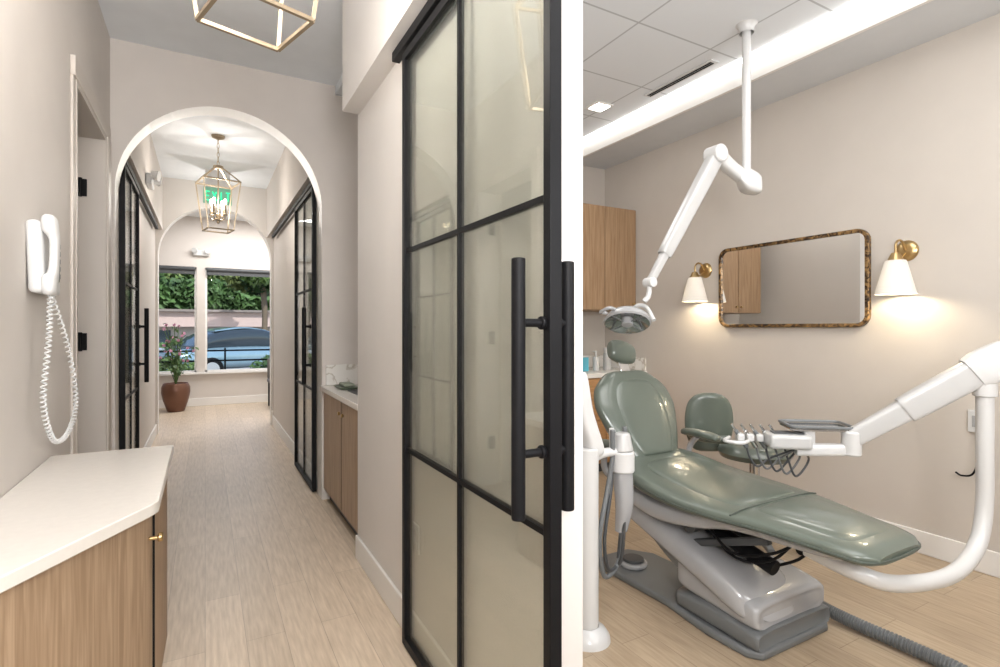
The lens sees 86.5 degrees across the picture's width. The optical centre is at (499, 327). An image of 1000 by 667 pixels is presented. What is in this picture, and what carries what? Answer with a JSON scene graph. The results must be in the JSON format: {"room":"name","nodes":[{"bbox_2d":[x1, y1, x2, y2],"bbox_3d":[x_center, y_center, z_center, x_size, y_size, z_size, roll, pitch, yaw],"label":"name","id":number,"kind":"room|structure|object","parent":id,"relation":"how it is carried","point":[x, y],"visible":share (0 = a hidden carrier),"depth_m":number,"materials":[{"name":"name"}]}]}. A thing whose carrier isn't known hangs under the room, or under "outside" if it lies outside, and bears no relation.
{"room":"dental clinic","nodes":[
{"label":"dental clinic","id":0,"kind":"room"},
{"bbox_2d":[0,0,154,497],"bbox_3d":[-2.056,-0.275,2.451,0.160,3.150,9.480,0,0,-29],"label":"wall","id":1,"kind":"structure","parent":0,"point":[38,38],"depth_m":1.96,"materials":[{"name":"paint"}]},
{"bbox_2d":[25,214,78,443],"bbox_3d":[-1.660,0.021,1.988,0.089,0.821,0.456,0,0,-29],"label":"wall phone","id":2,"kind":"object","parent":1,"relation":"attached to","point":[43,246],"visible":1,"depth_m":1.82,"materials":[{"name":"plastic"}]},
{"bbox_2d":[82,179,86,196],"bbox_3d":[-2.441,-0.820,3.100,0.055,0.100,0.013,0,0,-29],"label":"hinge","id":3,"kind":"object","parent":1,"relation":"attached to","point":[84,181],"visible":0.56,"depth_m":3.10,"materials":[{"name":"black metal"}]},
{"bbox_2d":[82,333,86,349],"bbox_3d":[-2.441,0.080,3.100,0.055,0.100,0.013,0,0,-29],"label":"hinge","id":4,"kind":"object","parent":1,"relation":"attached to","point":[84,335],"visible":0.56,"depth_m":3.10,"materials":[{"name":"black metal"}]},
{"bbox_2d":[70,74,110,453],"bbox_3d":[-2.236,0.080,2.791,0.195,2.440,1.010,0,0,-29],"label":"door frame","id":5,"kind":"structure","parent":1,"relation":"attached to","point":[92,153],"depth_m":3.12,"materials":[{"name":"paint"}]},
{"bbox_2d":[70,54,110,141],"bbox_3d":[-2.166,-1.185,2.835,0.020,0.090,1.020,0,0,-29],"label":"door trim","id":6,"kind":"structure","parent":1,"relation":"in","point":[76,70],"depth_m":2.66,"materials":[{"name":"paint"}]},
{"bbox_2d":[128,134,162,229],"bbox_3d":[-3.352,-1.525,5.031,0.075,0.650,3.350,0,0,-29],"label":"bulkhead","id":7,"kind":"object","parent":1,"relation":"attached to","point":[143,159],"visible":0.43,"depth_m":4.97,"materials":[{"name":"paint"}]},
{"bbox_2d":[126,159,157,228],"bbox_3d":[-3.255,-1.160,4.862,0.032,0.040,2.940,0,0,-29],"label":"door track","id":8,"kind":"object","parent":7,"relation":"attached to","point":[141,195],"visible":0.56,"depth_m":4.76,"materials":[{"name":"black metal"}]},
{"bbox_2d":[119,163,138,449],"bbox_3d":[-2.765,0.084,3.978,0.034,2.408,0.900,0,0,-29],"label":"door","id":9,"kind":"structure","parent":8,"relation":"hanging from","point":[122,187],"depth_m":3.61,"materials":[{"name":"black metal"}]},
{"bbox_2d":[145,171,161,189],"bbox_3d":[-3.076,-1.312,4.732,0.114,0.124,0.276,0,0,-29],"label":"emergency light","id":10,"kind":"object","parent":7,"relation":"attached to","point":[152,178],"visible":1,"depth_m":4.64,"materials":[{"name":"white plastic"}]},
{"bbox_2d":[143,424,156,447],"bbox_3d":[-3.378,1.235,5.016,0.015,0.130,3.350,0,0,-29],"label":"baseboard","id":11,"kind":"structure","parent":1,"relation":"attached to","point":[153,434],"depth_m":5.95,"materials":[{"name":"paint"}]},
{"bbox_2d":[155,177,272,434],"bbox_3d":[-3.659,-0.275,6.879,1.330,3.150,0.180,0,0,-29],"label":"arch","id":12,"kind":"object","parent":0,"point":[180,200],"depth_m":6.69,"materials":[{"name":"paint"}]},
{"bbox_2d":[159,216,269,399],"bbox_3d":[-4.675,-0.275,9.156,5.500,3.150,0.150,0,0,-29],"label":"wall window","id":13,"kind":"structure","parent":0,"point":[244,247],"depth_m":8.97,"materials":[{"name":"paint"}]},
{"bbox_2d":[159,265,194,273],"bbox_3d":[-5.619,-0.953,8.513,1.285,0.125,0.070,0,0,-29],"label":"roller blind","id":14,"kind":"object","parent":13,"relation":"attached to","point":[162,268],"visible":0.46,"depth_m":8.69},
{"bbox_2d":[206,267,269,277],"bbox_3d":[-4.384,-0.953,9.198,1.210,0.125,0.070,0,0,-29],"label":"roller blind","id":15,"kind":"object","parent":13,"relation":"attached to","point":[210,271],"visible":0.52,"depth_m":9.12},
{"bbox_2d":[98,0,341,220],"bbox_3d":[-1.492,-1.900,4.135,6.200,0.100,12.120,0,0,-29],"label":"ceiling","id":16,"kind":"structure","parent":0,"point":[184,147],"depth_m":3.56,"materials":[{"name":"paint"}]},
{"bbox_2d":[203,169,231,205],"bbox_3d":[-3.331,-1.655,6.277,0.300,0.390,0.050,0,0,-29],"label":"exit sign","id":17,"kind":"object","parent":16,"relation":"hanging from","point":[211,192],"visible":0.73,"depth_m":6.26,"materials":[{"name":"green plastic"}]},
{"bbox_2d":[195,134,241,233],"bbox_3d":[-2.716,-1.392,5.126,0.334,0.916,0.334,0,0,-41],"label":"lantern pendant light","id":18,"kind":"object","parent":16,"relation":"hanging from","point":[217,137],"visible":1,"depth_m":5.12,"materials":[{"name":"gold metal"}]},
{"bbox_2d":[192,0,317,51],"bbox_3d":[-0.755,-1.397,1.640,0.365,0.906,0.365,0,0,44],"label":"lantern pendant light","id":19,"kind":"object","parent":16,"relation":"hanging from","point":[279,47],"visible":1,"depth_m":1.67,"materials":[{"name":"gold metal"}]},
{"bbox_2d":[110,38,357,499],"bbox_3d":[-1.711,-0.275,3.922,1.870,3.150,0.180,0,0,-29],"label":"arch","id":20,"kind":"object","parent":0,"point":[151,88],"depth_m":3.90,"materials":[{"name":"paint"}]},
{"bbox_2d":[273,198,310,462],"bbox_3d":[-2.212,-0.275,5.765,0.120,3.150,3.530,0,0,-29],"label":"wall","id":21,"kind":"structure","parent":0,"point":[283,242],"depth_m":5.77,"materials":[{"name":"paint"}]},
{"bbox_2d":[358,0,582,666],"bbox_3d":[0.303,-0.275,1.740,0.703,3.150,5.950,0,0,-29],"label":"wall","id":22,"kind":"structure","parent":0,"point":[503,39],"depth_m":1.72,"materials":[{"name":"paint"}]},
{"bbox_2d":[342,0,427,113],"bbox_3d":[0.040,-1.525,1.394,0.092,0.650,3.600,0,0,-29],"label":"bulkhead","id":23,"kind":"object","parent":22,"relation":"attached to","point":[372,30],"visible":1,"depth_m":2.54,"materials":[{"name":"paint"}]},
{"bbox_2d":[392,0,440,63],"bbox_3d":[0.186,-1.160,1.144,0.035,0.040,2.620,0,0,-29],"label":"door track","id":24,"kind":"object","parent":23,"relation":"attached to","point":[430,5],"visible":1,"depth_m":2.05,"materials":[{"name":"black metal"}]},
{"bbox_2d":[402,0,456,644],"bbox_3d":[-0.135,0.084,1.732,0.034,2.408,1.040,0,0,-29],"label":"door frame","id":25,"kind":"structure","parent":24,"relation":"hanging from","point":[406,64],"depth_m":2.16,"materials":[{"name":"black metal"}]},
{"bbox_2d":[355,535,454,666],"bbox_3d":[-0.350,1.235,2.178,0.014,0.130,1.910,0,0,-29],"label":"baseboard","id":26,"kind":"structure","parent":22,"relation":"attached to","point":[383,584],"depth_m":2.39,"materials":[{"name":"paint"}]},
{"bbox_2d":[412,521,419,554],"bbox_3d":[-0.344,0.858,2.171,0.008,0.115,0.070,0,0,-29],"label":"power outlet","id":27,"kind":"object","parent":22,"relation":"attached to","point":[415,528],"visible":1,"depth_m":2.16,"materials":[{"name":"white plastic"}]},
{"bbox_2d":[151,402,999,666],"bbox_3d":[-1.492,1.350,4.135,6.200,0.100,12.120,0,0,-29],"label":"floor","id":28,"kind":"structure","parent":0,"point":[262,571],"depth_m":2.58,"materials":[{"name":"brown wood"}]},
{"bbox_2d":[0,445,173,666],"bbox_3d":[-1.205,0.900,1.513,0.416,0.800,1.525,0,0,-29],"label":"base cabinet","id":29,"kind":"object","parent":28,"relation":"on","point":[83,536],"visible":1,"depth_m":1.41,"materials":[{"name":"brown wood"}]},
{"bbox_2d":[0,445,173,593],"bbox_3d":[-1.207,0.517,1.512,0.410,0.035,1.525,0,0,-29],"label":"countertop","id":30,"kind":"structure","parent":29,"relation":"on","point":[70,504],"depth_m":1.51,"materials":[{"name":"stone"}]},
{"bbox_2d":[159,323,198,411],"bbox_3d":[-5.010,0.612,8.334,0.436,1.376,0.511,0,0,43],"label":"potted plant","id":31,"kind":"object","parent":28,"relation":"on","point":[175,395],"visible":1,"depth_m":8.22,"materials":[{"name":"green plant"}]},
{"bbox_2d":[267,358,269,405],"bbox_3d":[-3.561,0.905,8.817,0.520,0.789,0.576,0,0,-29],"label":"chair","id":32,"kind":"object","parent":28,"relation":"on","point":[268,359],"visible":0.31,"depth_m":8.87,"materials":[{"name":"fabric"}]},
{"bbox_2d":[295,462,310,488],"bbox_3d":[-1.691,1.272,4.602,0.034,0.033,0.890,0,0,-29],"label":"rail","id":33,"kind":"object","parent":28,"relation":"on","point":[299,467],"visible":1,"depth_m":4.59,"materials":[{"name":"black metal"}]},
{"bbox_3d":[-1.691,0.084,4.602,0.008,2.343,0.890,0,0,-29],"label":"glass","id":34,"kind":"object","parent":33,"relation":"on","visible":0},
{"bbox_2d":[303,202,305,472],"bbox_3d":[-1.691,0.084,4.602,0.019,2.343,0.016,0,0,-29],"label":"muntin","id":35,"kind":"object","parent":34,"relation":"attached to","point":[304,203],"visible":0.71,"depth_m":4.59,"materials":[{"name":"black metal"}]},
{"bbox_2d":[320,384,357,534],"bbox_3d":[-0.831,0.867,3.655,0.580,0.867,1.134,0,0,-29],"label":"vanity cabinet","id":36,"kind":"object","parent":28,"relation":"on","point":[340,406],"visible":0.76,"depth_m":3.53,"materials":[{"name":"brown wood"}]},
{"bbox_2d":[320,384,357,410],"bbox_3d":[-0.831,0.453,3.655,0.580,0.035,1.134,0,0,-29],"label":"countertop","id":37,"kind":"structure","parent":36,"relation":"on","point":[346,397],"depth_m":3.48,"materials":[{"name":"stone"}]},
{"bbox_2d":[326,364,357,384],"bbox_3d":[-1.089,0.356,4.152,0.520,0.153,0.019,0,0,-29],"label":"backsplash","id":38,"kind":"structure","parent":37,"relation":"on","point":[335,374],"depth_m":4.07,"materials":[{"name":"stone"}]},
{"bbox_2d":[334,382,357,389],"bbox_3d":[-1.113,0.414,3.865,0.140,0.033,0.280,0,0,-29],"label":"tray","id":39,"kind":"object","parent":37,"relation":"on","point":[342,385],"visible":0.87,"depth_m":3.81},
{"bbox_2d":[404,636,432,666],"bbox_3d":[-0.127,1.272,1.719,0.034,0.033,1.010,0,0,-29],"label":"rail","id":40,"kind":"object","parent":28,"relation":"on","point":[414,650],"visible":1,"depth_m":2.06,"materials":[{"name":"black metal"}]},
{"bbox_3d":[-0.127,0.084,1.719,0.008,2.343,1.010,0,0,-29],"label":"glass","id":41,"kind":"object","parent":40,"relation":"on","visible":0},
{"bbox_2d":[457,0,463,666],"bbox_3d":[-0.127,0.084,1.719,0.019,2.343,0.016,0,0,-29],"label":"muntin","id":42,"kind":"object","parent":41,"relation":"attached to","point":[460,3],"visible":1,"depth_m":1.72,"materials":[{"name":"black metal"}]},
{"bbox_2d":[406,447,542,534],"bbox_3d":[-0.127,0.493,1.719,0.017,0.016,1.010,0,0,-29],"label":"muntin","id":43,"kind":"object","parent":41,"relation":"attached to","point":[530,522],"visible":0.79,"depth_m":1.60,"materials":[{"name":"black metal"}]},
{"bbox_2d":[406,195,542,252],"bbox_3d":[-0.127,-0.313,1.719,0.017,0.016,1.010,0,0,-29],"label":"muntin","id":44,"kind":"object","parent":41,"relation":"attached to","point":[537,201],"visible":0.79,"depth_m":1.56,"materials":[{"name":"black metal"}]},
{"bbox_2d":[543,0,561,666],"bbox_3d":[0.125,0.084,1.264,0.034,2.408,0.030,0,0,-29],"label":"stile","id":45,"kind":"object","parent":28,"relation":"on","point":[552,9],"visible":1,"depth_m":1.25,"materials":[{"name":"black metal"}]},
{"bbox_2d":[525,448,541,457],"bbox_3d":[0.074,0.294,1.248,0.071,0.020,0.020,0,0,-29],"label":"standoff","id":46,"kind":"object","parent":45,"relation":"attached to","point":[536,452],"visible":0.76,"depth_m":1.24,"materials":[{"name":"black metal"}]},
{"bbox_2d":[511,257,525,521],"bbox_3d":[0.043,0.141,1.231,0.033,0.606,0.033,0,0,-29],"label":"handle","id":47,"kind":"object","parent":46,"relation":"attached to","point":[518,264],"visible":1,"depth_m":1.22,"materials":[{"name":"black metal"}]},
{"bbox_2d":[525,319,541,326],"bbox_3d":[0.074,-0.012,1.248,0.071,0.020,0.020,0,0,-29],"label":"standoff","id":48,"kind":"object","parent":45,"relation":"attached to","point":[529,322],"visible":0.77,"depth_m":1.24,"materials":[{"name":"black metal"}]},
{"bbox_2d":[538,316,546,329],"bbox_3d":[0.099,-0.012,1.262,0.012,0.032,0.032,0,0,-29],"label":"collar","id":49,"kind":"object","parent":48,"relation":"on","point":[544,320],"visible":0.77,"depth_m":1.25,"materials":[{"name":"black metal"}]},
{"bbox_2d":[583,372,634,651],"bbox_3d":[0.441,0.740,2.265,0.358,1.120,0.190,0,0,-27],"label":"dental assistant unit","id":50,"kind":"object","parent":28,"relation":"on","point":[596,638],"visible":0.83,"depth_m":2.20,"materials":[{"name":"white plastic"}]},
{"bbox_2d":[583,367,646,470],"bbox_3d":[0.391,0.850,4.766,1.925,0.900,0.611,0,0,-29],"label":"base cabinet","id":51,"kind":"object","parent":28,"relation":"on","point":[594,377],"visible":0.02,"depth_m":4.72,"materials":[{"name":"brown wood"}]},
{"bbox_2d":[583,367,646,377],"bbox_3d":[0.389,0.420,4.769,1.925,0.040,0.605,0,0,-29],"label":"countertop","id":52,"kind":"structure","parent":51,"relation":"on","point":[591,374],"depth_m":4.89,"materials":[{"name":"stone"}]},
{"bbox_2d":[583,355,588,370],"bbox_3d":[0.748,0.327,4.942,0.110,0.144,0.130,0,0,-29],"label":"box","id":53,"kind":"object","parent":52,"relation":"on","point":[585,357],"visible":0.3,"depth_m":4.90,"materials":[{"name":"blue cardboard"}]},
{"bbox_2d":[593,351,598,370],"bbox_3d":[0.898,0.306,4.980,0.060,0.186,0.060,0,0,20],"label":"soap bottle","id":54,"kind":"object","parent":52,"relation":"on","point":[595,359],"visible":1,"depth_m":4.96,"materials":[{"name":"white plastic"}]},
{"bbox_2d":[603,348,610,369],"bbox_3d":[1.028,0.294,5.097,0.080,0.210,0.080,0,0,-29],"label":"dispenser","id":55,"kind":"object","parent":52,"relation":"on","point":[606,360],"visible":0.71,"depth_m":5.07,"materials":[{"name":"plastic"}]},
{"bbox_2d":[685,393,802,554],"bbox_3d":[1.446,0.852,3.201,0.521,0.890,0.603,0,0,-29],"label":"stool","id":56,"kind":"object","parent":28,"relation":"on","point":[711,412],"visible":0.58,"depth_m":3.30,"materials":[{"name":"green leather"}]},
{"bbox_2d":[594,340,920,660],"bbox_3d":[1.006,0.683,2.397,0.714,1.234,1.448,0,0,-29],"label":"dental chair","id":57,"kind":"object","parent":28,"relation":"on","point":[708,516],"visible":0.89,"depth_m":2.26,"materials":[{"name":"leather"}]},
{"bbox_2d":[633,448,919,566],"bbox_3d":[1.057,0.707,2.281,0.630,0.153,1.155,0,0,-29],"label":"seat cushion","id":58,"kind":"object","parent":57,"relation":"on","point":[688,482],"depth_m":2.10,"materials":[{"name":"green leather"}]},
{"bbox_2d":[723,341,999,592],"bbox_3d":[1.579,0.517,2.304,0.951,0.931,0.745,0,0,-15],"label":"dental delivery unit","id":59,"kind":"object","parent":57,"relation":"attached to","point":[977,373],"visible":0.98,"depth_m":2.19,"materials":[{"name":"white plastic"}]},
{"bbox_2d":[780,422,848,431],"bbox_3d":[1.466,0.460,2.470,0.270,0.010,0.180,0,0,9],"label":"tray","id":60,"kind":"object","parent":59,"relation":"on","point":[795,426],"depth_m":2.42,"materials":[{"name":"silver metal"}]},
{"bbox_2d":[823,601,967,666],"bbox_3d":[1.616,1.242,2.068,0.124,0.108,0.861,0,0,-29],"label":"corrugated hose","id":61,"kind":"object","parent":28,"relation":"on","point":[885,636],"visible":0.7,"depth_m":2.15,"materials":[{"name":"plastic"}]},
{"bbox_3d":[-2.765,1.272,3.978,0.034,0.033,0.840,0,0,-29],"label":"rail","id":62,"kind":"object","parent":28,"relation":"on","visible":0},
{"bbox_3d":[-2.765,0.084,3.978,0.008,2.343,0.840,0,0,-29],"label":"glass","id":63,"kind":"object","parent":62,"relation":"on","visible":0},
{"bbox_2d":[129,182,131,448],"bbox_3d":[-2.765,0.084,3.978,0.019,2.343,0.016,0,0,-29],"label":"muntin","id":64,"kind":"object","parent":63,"relation":"attached to","point":[130,183],"visible":0.64,"depth_m":3.97,"materials":[{"name":"black metal"}]},
{"bbox_2d":[583,166,604,355],"bbox_3d":[0.113,-0.275,5.036,2.160,3.150,0.120,0,0,-29],"label":"wall","id":65,"kind":"structure","parent":0,"point":[593,178],"depth_m":5.43,"materials":[{"name":"paint"}]},
{"bbox_2d":[589,355,602,366],"bbox_3d":[0.241,0.339,5.026,1.895,0.118,0.021,0,0,-29],"label":"trim","id":66,"kind":"structure","parent":65,"relation":"attached to","point":[591,356],"depth_m":5.43,"materials":[{"name":"stone"}]},
{"bbox_2d":[583,203,635,311],"bbox_3d":[0.362,-0.647,4.828,1.915,0.965,0.475,0,0,-29],"label":"upper cabinet","id":67,"kind":"object","parent":65,"relation":"attached to","point":[609,233],"visible":0.21,"depth_m":4.94,"materials":[{"name":"brown wood"}]},
{"bbox_2d":[583,0,932,157],"bbox_3d":[2.110,-1.705,2.707,0.025,0.150,5.890,0,0,-29],"label":"light","id":68,"kind":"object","parent":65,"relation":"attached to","point":[869,14],"depth_m":3.39,"materials":[{"name":"paint"}]},
{"bbox_2d":[335,0,856,137],"bbox_3d":[1.115,-1.815,2.156,2.300,0.070,5.890,0,0,-29],"label":"ceiling","id":69,"kind":"structure","parent":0,"point":[632,48],"depth_m":3.28,"materials":[{"name":"paint"}]},
{"bbox_2d":[585,101,613,112],"bbox_3d":[0.799,-1.774,4.273,0.160,0.011,0.160,0,0,-29],"label":"recessed light","id":70,"kind":"object","parent":69,"relation":"in","point":[598,106],"visible":1,"depth_m":4.25,"materials":[{"name":"paint"}]},
{"bbox_2d":[583,58,741,140],"bbox_3d":[1.191,-1.774,4.260,0.055,0.009,1.723,0,0,-29],"label":"recessed light","id":71,"kind":"object","parent":69,"relation":"in","point":[739,61],"depth_m":4.07,"materials":[{"name":"white"}]},
{"bbox_2d":[599,19,761,333],"bbox_3d":[1.027,-0.874,2.909,1.105,1.811,0.228,0,0,-20],"label":"light","id":72,"kind":"object","parent":69,"relation":"hanging from","point":[622,319],"visible":1,"depth_m":2.91,"materials":[{"name":"white plastic"}]},
{"bbox_2d":[644,59,718,97],"bbox_3d":[1.279,-1.774,3.808,0.070,0.011,0.620,0,0,-29],"label":"ceiling vent","id":73,"kind":"object","parent":69,"relation":"in","point":[711,62],"visible":1,"depth_m":3.77,"materials":[{"name":"white plastic"}]},
{"bbox_2d":[751,0,867,57],"bbox_3d":[1.798,-1.774,3.168,0.054,0.009,0.695,0,0,-29],"label":"recessed light","id":74,"kind":"object","parent":69,"relation":"in","point":[792,35],"depth_m":3.13,"materials":[{"name":"white"}]},
{"bbox_2d":[583,0,999,169],"bbox_3d":[2.317,-1.745,2.822,0.450,0.210,5.890,0,0,-29],"label":"ceiling soffit","id":75,"kind":"structure","parent":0,"point":[934,19],"depth_m":3.36,"materials":[{"name":"paint"}]},
{"bbox_2d":[605,13,999,552],"bbox_3d":[2.537,-0.275,3.013,0.120,3.150,6.010,0,0,-29],"label":"wall","id":76,"kind":"structure","parent":0,"point":[905,145],"depth_m":3.34,"materials":[{"name":"paint"}]},
{"bbox_2d":[611,357,645,370],"bbox_3d":[1.220,0.339,5.243,0.021,0.118,0.589,0,0,-29],"label":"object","id":77,"kind":"object","parent":76,"relation":"attached to","point":[640,363],"visible":0.36,"depth_m":5.06,"materials":[{"name":"stone"}]},
{"bbox_2d":[682,262,711,301],"bbox_3d":[1.599,-0.376,4.339,0.232,0.323,0.204,0,0,-29],"label":"wall sconce","id":78,"kind":"object","parent":76,"relation":"attached to","point":[694,291],"visible":1,"depth_m":4.29,"materials":[{"name":"glass"}]},
{"bbox_2d":[719,229,870,326],"bbox_3d":[2.025,-0.315,3.775,0.033,0.620,1.100,0,0,-29],"label":"wall mirror","id":79,"kind":"object","parent":76,"relation":"attached to","point":[821,280],"visible":1,"depth_m":3.68,"materials":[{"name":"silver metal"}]},
{"bbox_2d":[874,239,918,294],"bbox_3d":[2.297,-0.356,3.080,0.232,0.323,0.204,0,0,-29],"label":"wall sconce","id":80,"kind":"object","parent":76,"relation":"attached to","point":[895,278],"visible":1,"depth_m":3.04,"materials":[{"name":"glass"}]},
{"bbox_2d":[874,517,999,577],"bbox_3d":[2.651,1.235,2.670,0.015,0.130,5.300,0,0,-29],"label":"baseboard","id":81,"kind":"structure","parent":76,"relation":"attached to","point":[932,545],"depth_m":2.96,"materials":[{"name":"paint"}]},
{"bbox_2d":[968,409,974,431],"bbox_3d":[2.553,0.500,2.839,0.019,0.120,0.090,0,0,-29],"label":"outlet","id":82,"kind":"object","parent":76,"relation":"attached to","point":[971,413],"visible":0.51,"depth_m":2.86,"materials":[{"name":"white plastic"}]},
{"bbox_3d":[-3.403,-0.275,6.861,5.500,3.150,5.100,0,0,-29],"label":"wall","id":83,"kind":"structure","parent":0,"visible":0},
{"bbox_2d":[195,268,196,371],"bbox_3d":[-5.099,-0.135,8.910,0.030,1.750,0.050,0,0,-29],"label":"frame","id":84,"kind":"object","parent":83,"relation":"attached to","point":[195,268],"visible":0.86,"depth_m":8.89,"materials":[{"name":"paint"}]},
{"bbox_2d":[191,248,209,255],"bbox_3d":[-4.968,-1.262,8.838,0.276,0.124,0.114,0,0,-29],"label":"emergency light","id":85,"kind":"object","parent":83,"relation":"attached to","point":[196,252],"visible":1,"depth_m":8.83,"materials":[{"name":"white plastic"}]},
{"bbox_2d":[205,268,206,371],"bbox_3d":[-4.963,-0.135,8.985,0.030,1.750,0.050,0,0,-29],"label":"frame","id":86,"kind":"object","parent":83,"relation":"attached to","point":[205,268],"visible":0.93,"depth_m":8.96,"materials":[{"name":"paint"}]},
{"bbox_2d":[159,370,266,375],"bbox_3d":[-5.018,0.755,8.846,2.800,0.030,0.060,0,0,-29],"label":"window sill","id":87,"kind":"structure","parent":83,"relation":"attached to","point":[223,372],"depth_m":8.95,"materials":[{"name":"paint"}]},
{"bbox_2d":[159,394,267,407],"bbox_3d":[-4.635,1.235,9.084,5.300,0.130,0.015,0,0,-29],"label":"baseboard","id":88,"kind":"structure","parent":83,"relation":"attached to","point":[248,398],"depth_m":9.05,"materials":[{"name":"paint"}]},
{"bbox_2d":[207,368,266,371],"bbox_3d":[-4.430,0.725,9.281,1.250,0.030,0.050,0,0,-29],"label":"frame","id":89,"kind":"object","parent":83,"relation":"attached to","point":[249,368],"visible":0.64,"depth_m":9.19,"materials":[{"name":"paint"}]},
{"bbox_2d":[267,146,309,237],"bbox_3d":[-2.259,-1.525,5.637,0.085,0.650,3.350,0,0,-29],"label":"bulkhead","id":90,"kind":"object","parent":83,"relation":"attached to","point":[289,179],"visible":0.57,"depth_m":5.55,"materials":[{"name":"paint"}]},
{"bbox_2d":[272,416,310,477],"bbox_3d":[-2.228,1.235,5.654,0.015,0.130,3.350,0,0,-29],"label":"baseboard","id":91,"kind":"structure","parent":83,"relation":"attached to","point":[286,438],"depth_m":5.73,"materials":[{"name":"paint"}]},
{"bbox_2d":[272,181,311,237],"bbox_3d":[-2.169,-1.160,5.464,0.028,0.040,2.940,0,0,-29],"label":"door track","id":92,"kind":"object","parent":83,"relation":"attached to","point":[291,211],"visible":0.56,"depth_m":5.26,"materials":[{"name":"black metal"}]},
{"bbox_2d":[294,186,316,491],"bbox_3d":[-1.691,0.084,4.602,0.034,2.408,0.950,0,0,-29],"label":"door","id":93,"kind":"structure","parent":92,"relation":"hanging from","point":[313,198],"depth_m":4.20,"materials":[{"name":"black metal"}]},
{"bbox_3d":[0.140,0.294,1.285,0.012,0.032,0.032,0,0,-29],"label":"collar","id":94,"kind":"object","parent":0,"visible":0},
{"bbox_3d":[0.150,0.294,1.290,0.035,0.020,0.020,0,0,-29],"label":"standoff","id":95,"kind":"object","parent":94,"relation":"attached to","visible":0},
{"bbox_2d":[562,261,573,511],"bbox_3d":[0.165,0.141,1.299,0.033,0.606,0.033,0,0,-29],"label":"handle","id":96,"kind":"object","parent":95,"relation":"attached to","point":[567,266],"visible":0.84,"depth_m":1.28,"materials":[{"name":"black metal"}]},
{"label":"outside","id":97,"kind":"structure","parent":0,"visible":0},
{"bbox_3d":[-19.489,1.500,35.160,80.000,0.100,59.600,0,0,-29],"label":"ground","id":98,"kind":"structure","parent":97,"visible":0},
{"bbox_2d":[159,356,194,370],"bbox_3d":[-7.248,1.066,11.546,1.491,0.940,1.102,0,0,-29],"label":"hedge","id":99,"kind":"object","parent":98,"relation":"on","point":[192,364],"visible":0.07,"depth_m":11.52,"materials":[{"name":"green plant"}]},
{"bbox_2d":[159,273,210,281],"bbox_3d":[-20.633,-1.617,32.201,6.370,6.147,3.494,0,0,-29],"label":"tree","id":100,"kind":"object","parent":98,"relation":"on","point":[168,276],"visible":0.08,"depth_m":31.90,"materials":[{"name":"green plant"}]},
{"bbox_2d":[173,274,223,283],"bbox_3d":[-17.655,-1.979,33.648,5.556,6.868,3.763,0,0,-29],"label":"tree","id":101,"kind":"object","parent":98,"relation":"on","point":[220,277],"visible":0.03,"depth_m":32.66,"materials":[{"name":"green plant"}]},
{"bbox_2d":[159,327,269,344],"bbox_3d":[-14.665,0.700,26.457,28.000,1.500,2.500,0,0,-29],"label":"wall","id":102,"kind":"structure","parent":98,"relation":"on","point":[189,331],"depth_m":24.95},
{"bbox_2d":[159,330,170,347],"bbox_3d":[-15.974,0.600,24.280,1.600,1.000,0.040,0,0,-29],"label":"shop window","id":103,"kind":"structure","parent":102,"relation":"in","point":[162,335],"depth_m":24.51,"materials":[{"name":"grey glass"}]},
{"bbox_2d":[159,311,269,326],"bbox_3d":[-14.544,-0.400,26.239,28.400,0.700,3.200,0,0,-29],"label":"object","id":104,"kind":"structure","parent":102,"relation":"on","point":[184,319],"depth_m":25.09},
{"bbox_2d":[159,309,269,312],"bbox_3d":[-14.544,-0.805,26.239,28.800,0.110,3.600,0,0,-29],"label":"roof edge","id":105,"kind":"object","parent":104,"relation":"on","point":[170,310],"visible":0.02,"depth_m":24.86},
{"bbox_2d":[159,327,269,369],"bbox_3d":[-7.658,0.707,15.878,1.860,1.485,4.400,0,0,36],"label":"parked car","id":106,"kind":"object","parent":98,"relation":"on","point":[219,338],"visible":0.28,"depth_m":14.89,"materials":[{"name":"paint"}]},
{"bbox_2d":[159,277,269,309],"bbox_3d":[-16.098,-0.667,28.990,19.052,4.235,2.268,0,0,-29],"label":"hedge","id":107,"kind":"object","parent":98,"relation":"on","point":[179,294],"visible":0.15,"depth_m":28.55,"materials":[{"name":"green plant"}]},
{"bbox_2d":[159,348,269,368],"bbox_3d":[-5.388,0.925,10.734,7.017,1.050,0.035,0,0,-29],"label":"railing","id":108,"kind":"object","parent":98,"relation":"on","point":[224,350],"visible":0.12,"depth_m":10.65,"materials":[{"name":"black metal"}]},
{"bbox_2d":[223,276,269,329],"bbox_3d":[-10.494,-0.950,23.318,2.463,4.813,3.211,0,0,-43],"label":"tree","id":109,"kind":"object","parent":98,"relation":"on","point":[257,286],"visible":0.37,"depth_m":23.26,"materials":[{"name":"green plant"}]},
{"bbox_2d":[249,355,269,367],"bbox_3d":[-5.298,1.056,12.858,1.476,0.922,1.110,0,0,-29],"label":"hedge","id":110,"kind":"object","parent":98,"relation":"on","point":[263,363],"visible":0.04,"depth_m":12.53,"materials":[{"name":"green plant"}]},
{"bbox_3d":[-1.523,0.294,4.209,0.053,0.020,0.020,0,0,-29],"label":"standoff","id":111,"kind":"object","parent":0,"visible":0},
{"bbox_2d":[302,307,305,383],"bbox_3d":[-1.546,0.141,4.197,0.033,0.606,0.033,0,0,-29],"label":"handle","id":112,"kind":"object","parent":111,"relation":"attached to","point":[303,308],"visible":1,"depth_m":4.18,"materials":[{"name":"black metal"}]},
{"bbox_3d":[-2.921,0.294,4.349,0.053,0.020,0.020,0,0,-29],"label":"standoff","id":113,"kind":"object","parent":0,"visible":0},
{"bbox_2d":[144,308,148,381],"bbox_3d":[-2.898,0.141,4.362,0.033,0.606,0.033,0,0,-29],"label":"handle","id":114,"kind":"object","parent":113,"relation":"attached to","point":[146,310],"visible":1,"depth_m":4.35,"materials":[{"name":"black metal"}]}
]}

